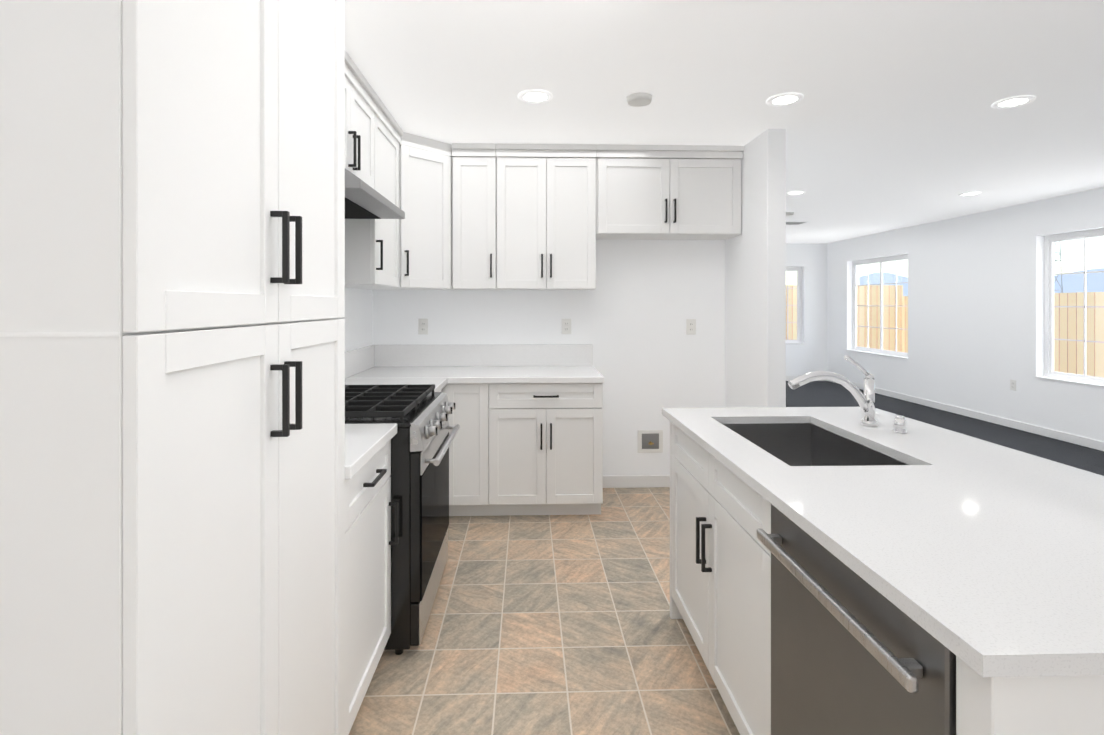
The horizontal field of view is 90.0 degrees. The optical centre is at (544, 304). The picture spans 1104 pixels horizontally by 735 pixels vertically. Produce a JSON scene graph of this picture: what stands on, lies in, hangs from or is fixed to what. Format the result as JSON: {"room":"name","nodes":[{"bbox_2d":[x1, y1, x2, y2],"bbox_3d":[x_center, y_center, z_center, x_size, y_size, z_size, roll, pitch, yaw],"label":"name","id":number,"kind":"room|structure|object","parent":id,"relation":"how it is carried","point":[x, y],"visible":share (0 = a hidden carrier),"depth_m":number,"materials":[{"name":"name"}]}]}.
{"room":"kitchen","nodes":[
{"label":"kitchen","id":0,"kind":"room"},
{"bbox_2d":[338,288,371,351],"bbox_3d":[-1.252,0.138,1.077,0.140,2.470,6.300,0,0,-2],"label":"wall","id":1,"kind":"structure","parent":0,"point":[358,318],"depth_m":3.73,"materials":[{"name":"white paint"}]},
{"bbox_2d":[345,50,378,188],"bbox_3d":[-1.037,-0.850,2.517,0.374,0.493,0.783,0,0,-2],"label":"upper cabinet","id":2,"kind":"object","parent":1,"relation":"attached to","point":[361,99],"visible":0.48,"depth_m":2.63,"materials":[{"name":"white wood"}]},
{"bbox_2d":[345,168,404,218],"bbox_3d":[-0.974,-0.526,2.519,0.500,0.151,0.779,0,0,-2],"label":"range hood","id":3,"kind":"object","parent":2,"relation":"attached to","point":[363,200],"visible":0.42,"depth_m":2.49,"materials":[{"name":"silver metal"}]},
{"bbox_2d":[345,98,402,287],"bbox_3d":[-1.057,-0.603,3.186,0.374,0.988,0.551,0,0,-2],"label":"upper cabinet","id":4,"kind":"object","parent":1,"relation":"attached to","point":[371,253],"visible":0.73,"depth_m":3.04,"materials":[{"name":"white wood"}]},
{"bbox_2d":[349,487,739,734],"bbox_3d":[0.157,1.398,1.121,2.960,0.050,6.300,0,0,-2],"label":"floor","id":5,"kind":"structure","parent":0,"point":[552,625],"depth_m":2.24,"materials":[{"name":"tile"}]},
{"bbox_2d":[0,0,344,734],"bbox_3d":[-0.850,0.139,1.137,0.664,2.468,0.840,0,0,-2],"label":"pantry cabinet","id":6,"kind":"object","parent":5,"relation":"on","point":[172,368],"visible":1,"depth_m":0.82,"materials":[{"name":"white wood"}]},
{"bbox_2d":[345,423,397,734],"bbox_3d":[-0.876,0.835,1.843,0.654,1.075,0.564,0,0,-2],"label":"base cabinet","id":7,"kind":"object","parent":5,"relation":"on","point":[368,505],"visible":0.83,"depth_m":1.83,"materials":[{"name":"white wood"}]},
{"bbox_2d":[345,384,459,654],"bbox_3d":[-0.824,0.871,2.509,0.798,1.000,0.755,0,0,-2],"label":"gas range","id":8,"kind":"object","parent":5,"relation":"on","point":[422,438],"visible":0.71,"depth_m":2.18,"materials":[{"name":"black metal"}]},
{"bbox_2d":[345,344,603,515],"bbox_3d":[-0.437,0.833,3.522,1.633,1.075,1.179,0,0,-2],"label":"base cabinet","id":9,"kind":"object","parent":5,"relation":"on","point":[528,437],"visible":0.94,"depth_m":3.51,"materials":[{"name":"white wood"}]},
{"bbox_2d":[663,415,1103,734],"bbox_3d":[0.872,0.930,1.597,0.693,0.885,1.690,0,0,-2],"label":"kitchen island","id":10,"kind":"object","parent":5,"relation":"on","point":[793,638],"depth_m":1.27,"materials":[{"name":"white wood"}]},
{"bbox_2d":[757,504,955,734],"bbox_3d":[0.862,0.933,1.119,0.642,0.881,0.597,0,0,-2],"label":"dishwasher","id":11,"kind":"object","parent":10,"relation":"in","point":[846,658],"depth_m":1.08,"materials":[{"name":"silver metal"}]},
{"bbox_2d":[662,407,1103,682],"bbox_3d":[1.020,0.485,1.601,0.945,0.055,1.730,0,0,-2],"label":"island countertop","id":12,"kind":"structure","parent":10,"relation":"on","point":[999,549],"depth_m":1.14,"materials":[{"name":"white stone"}]},
{"bbox_2d":[723,423,907,465],"bbox_3d":[0.896,0.608,1.918,0.463,0.242,0.738,0,0,-2],"label":"sink","id":13,"kind":"object","parent":12,"relation":"in","point":[795,444],"depth_m":2.27,"materials":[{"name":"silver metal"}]},
{"bbox_2d":[786,355,909,430],"bbox_3d":[1.113,0.324,2.043,0.370,0.265,0.171,0,0,-2],"label":"faucet","id":14,"kind":"object","parent":12,"relation":"on","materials":[{"name":"silver metal"}]},
{"bbox_2d":[372,240,724,475],"bbox_3d":[0.104,0.134,4.199,2.760,2.470,0.140,0,0,-2],"label":"wall","id":15,"kind":"structure","parent":0,"point":[636,308],"depth_m":4.14,"materials":[{"name":"white paint"}]},
{"bbox_2d":[345,132,454,289],"bbox_3d":[-0.949,-0.604,3.780,0.626,0.988,0.628,0,0,-2],"label":"upper cabinet","id":16,"kind":"object","parent":15,"relation":"attached to","point":[425,206],"visible":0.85,"depth_m":3.62,"materials":[{"name":"white wood"}]},
{"bbox_2d":[418,319,427,333],"bbox_3d":[-0.898,0.160,4.094,0.072,0.116,0.009,0,0,-2],"label":"electrical outlet","id":17,"kind":"object","parent":15,"relation":"attached to","point":[422,326],"visible":1,"depth_m":4.09,"materials":[{"name":"white plastic"}]},
{"bbox_2d":[452,143,497,289],"bbox_3d":[-0.484,-0.604,3.922,0.299,0.988,0.374,0,0,-2],"label":"upper cabinet","id":18,"kind":"object","parent":15,"relation":"attached to","point":[473,216],"visible":0.94,"depth_m":3.77,"materials":[{"name":"white wood"}]},
{"bbox_2d":[496,143,596,289],"bbox_3d":[0.010,-0.604,3.937,0.686,0.988,0.374,0,0,-2],"label":"upper cabinet","id":19,"kind":"object","parent":15,"relation":"attached to","point":[545,216],"visible":1,"depth_m":3.79,"materials":[{"name":"white wood"}]},
{"bbox_2d":[562,319,570,333],"bbox_3d":[0.167,0.160,4.126,0.072,0.116,0.009,0,0,-2],"label":"electrical outlet","id":20,"kind":"object","parent":15,"relation":"attached to","point":[566,326],"visible":1,"depth_m":4.12,"materials":[{"name":"white plastic"}]},
{"bbox_2d":[603,475,669,487],"bbox_3d":[0.876,1.324,4.148,0.980,0.090,0.012,0,0,-2],"label":"baseboard","id":21,"kind":"structure","parent":15,"relation":"attached to","point":[635,481],"depth_m":4.13,"materials":[{"name":"white paint"}]},
{"bbox_2d":[638,430,662,452],"bbox_3d":[0.797,1.024,4.133,0.190,0.170,0.036,0,0,-2],"label":"outlet box","id":22,"kind":"object","parent":15,"relation":"attached to","point":[650,441],"visible":1,"depth_m":4.14,"materials":[{"name":"white plastic"}]},
{"bbox_2d":[596,144,743,239],"bbox_3d":[0.862,-0.794,3.962,1.015,0.608,0.374,0,0,-2],"label":"upper cabinet","id":23,"kind":"object","parent":15,"relation":"attached to","point":[668,192],"visible":0.98,"depth_m":3.81,"materials":[{"name":"white wood"}]},
{"bbox_2d":[686,319,695,334],"bbox_3d":[1.106,0.164,4.155,0.072,0.116,0.009,0,0,-2],"label":"outlet","id":24,"kind":"object","parent":15,"relation":"attached to","point":[690,326],"visible":1,"depth_m":4.15,"materials":[{"name":"white plastic"}]},
{"bbox_2d":[345,0,1103,242],"bbox_3d":[1.996,-1.150,3.990,6.810,0.100,11.930,0,0,-2],"label":"ceiling","id":25,"kind":"structure","parent":0,"point":[893,119],"depth_m":2.75,"materials":[{"name":"white paint"}]},
{"bbox_2d":[518,89,552,103],"bbox_3d":[-0.047,-1.095,2.903,0.184,0.008,0.184,0,0,-2],"label":"recessed light","id":26,"kind":"object","parent":25,"relation":"in","point":[534,96],"visible":0.98,"depth_m":2.90,"materials":[{"name":"white plastic"}]},
{"bbox_2d":[626,92,651,106],"bbox_3d":[0.503,-1.084,2.919,0.136,0.030,0.136,0,0,-2],"label":"smoke detector","id":27,"kind":"object","parent":25,"relation":"attached to","point":[640,99],"visible":1,"depth_m":2.88,"materials":[{"name":"white plastic"}]},
{"bbox_2d":[766,92,803,106],"bbox_3d":[1.283,-1.095,2.943,0.184,0.008,0.184,0,0,-2],"label":"recessed light","id":28,"kind":"object","parent":25,"relation":"in","point":[785,99],"visible":0.98,"depth_m":2.94,"materials":[{"name":"white plastic"}]},
{"bbox_2d":[786,212,793,215],"bbox_3d":[2.913,-1.088,6.594,0.136,0.030,0.136,0,0,-2],"label":"smoke detector","id":29,"kind":"object","parent":25,"relation":"attached to","point":[789,213],"visible":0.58,"depth_m":6.54,"materials":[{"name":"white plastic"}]},
{"bbox_2d":[786,190,805,194],"bbox_3d":[2.459,-1.098,5.400,0.184,0.008,0.184,0,0,-2],"label":"recessed light","id":30,"kind":"object","parent":25,"relation":"in","point":[798,192],"visible":0.94,"depth_m":5.39,"materials":[{"name":"white plastic"}]},
{"bbox_2d":[786,221,807,224],"bbox_3d":[3.289,-1.098,7.405,0.400,0.012,0.240,0,0,-2],"label":"ceiling vent","id":31,"kind":"object","parent":25,"relation":"in","point":[794,222],"visible":0.54,"depth_m":7.31,"materials":[{"name":"white metal"}]},
{"bbox_2d":[959,192,981,195],"bbox_3d":[4.208,-1.098,5.452,0.184,0.008,0.184,0,0,-2],"label":"recessed light","id":32,"kind":"object","parent":25,"relation":"in","point":[969,193],"visible":1,"depth_m":5.44,"materials":[{"name":"white plastic"}]},
{"bbox_2d":[991,95,1035,108],"bbox_3d":[2.532,-1.095,2.981,0.184,0.008,0.184,0,0,-2],"label":"recessed light","id":33,"kind":"object","parent":25,"relation":"in","point":[1012,102],"visible":1,"depth_m":2.97,"materials":[{"name":"white plastic"}]},
{"bbox_2d":[725,129,785,406],"bbox_3d":[1.437,0.135,3.804,0.120,2.470,0.730,0,0,-2],"label":"wall","id":34,"kind":"structure","parent":0,"point":[755,313],"depth_m":3.55,"materials":[{"name":"white paint"}]},
{"bbox_2d":[786,243,826,375],"bbox_3d":[3.198,0.128,9.925,3.770,2.470,0.140,0,0,-2],"label":"wall","id":35,"kind":"structure","parent":0,"point":[810,353],"depth_m":9.90,"materials":[{"name":"white paint"}]},
{"bbox_2d":[786,267,803,343],"bbox_3d":[4.213,0.008,9.947,0.900,1.391,0.147,0,0,-2],"label":"window","id":36,"kind":"structure","parent":35,"relation":"in","point":[799,305],"depth_m":9.99,"materials":[{"name":"white plastic"}]},
{"bbox_2d":[786,376,826,380],"bbox_3d":[3.205,1.316,9.850,3.720,0.086,0.014,0,0,-2],"label":"baseboard","id":37,"kind":"structure","parent":35,"relation":"attached to","point":[788,378],"depth_m":9.88,"materials":[{"name":"white paint"}]},
{"bbox_2d":[786,381,1103,475],"bbox_3d":[3.476,1.393,4.038,3.850,0.054,11.930,0,0,-2],"label":"floor","id":38,"kind":"structure","parent":0,"point":[827,394],"depth_m":6.30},
{"bbox_2d":[827,187,1103,441],"bbox_3d":[5.330,0.135,4.092,0.140,2.470,11.930,0,0,-2],"label":"wall","id":39,"kind":"structure","parent":0,"point":[975,311],"depth_m":6.59,"materials":[{"name":"white paint"}]},
{"bbox_2d":[847,254,907,358],"bbox_3d":[5.186,0.015,8.560,0.147,1.501,1.490,0,0,-2],"label":"window","id":40,"kind":"structure","parent":39,"relation":"in","point":[880,351],"depth_m":8.69,"materials":[{"name":"white plastic"}]},
{"bbox_2d":[827,380,1103,450],"bbox_3d":[5.253,1.323,4.091,0.014,0.086,11.650,0,0,-2],"label":"baseboard","id":41,"kind":"structure","parent":39,"relation":"attached to","point":[1071,438],"depth_m":6.28,"materials":[{"name":"white paint"}]},
{"bbox_2d":[1010,379,1015,390],"bbox_3d":[5.194,0.887,6.115,0.009,0.116,0.072,0,0,-2],"label":"outlet","id":42,"kind":"object","parent":39,"relation":"attached to","point":[1012,384],"visible":1,"depth_m":6.11,"materials":[{"name":"white plastic"}]},
{"bbox_2d":[1035,228,1103,386],"bbox_3d":[5.292,0.019,5.081,0.147,1.501,1.530,0,0,-2],"label":"window","id":43,"kind":"structure","parent":39,"relation":"in","point":[1050,373],"depth_m":5.67,"materials":[{"name":"white plastic"}]},
{"label":"outside","id":44,"kind":"structure","parent":0,"visible":0},
{"bbox_2d":[859,268,1103,295],"bbox_3d":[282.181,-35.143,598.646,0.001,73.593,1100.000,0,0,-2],"label":"mountains","id":45,"kind":"structure","parent":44,"point":[1074,287],"depth_m":306.98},
{"bbox_3d":[179.449,1.520,190.406,430.000,0.150,430.000,0,0,-2],"label":"ground","id":46,"kind":"structure","parent":44,"visible":0},
{"bbox_2d":[786,285,902,351],"bbox_3d":[1.466,0.604,12.455,13.460,2.110,0.100,0,0,-2],"label":"fence","id":47,"kind":"object","parent":46,"relation":"on","point":[792,334],"depth_m":12.59,"materials":[{"name":"brown wood"}]},
{"bbox_2d":[903,292,1103,377],"bbox_3d":[8.177,0.726,15.159,0.100,1.860,50.000,0,0,-2],"label":"fence","id":48,"kind":"object","parent":46,"relation":"on","point":[1072,348],"depth_m":8.63,"materials":[{"name":"brown wood"}]},
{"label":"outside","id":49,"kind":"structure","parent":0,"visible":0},
{"bbox_2d":[1054,242,1069,292],"bbox_3d":[94.323,-16.760,102.776,3.722,36.063,3.722,0,0,-2],"label":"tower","id":50,"kind":"structure","parent":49,"point":[1060,260],"depth_m":101.79,"materials":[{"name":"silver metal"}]}
]}

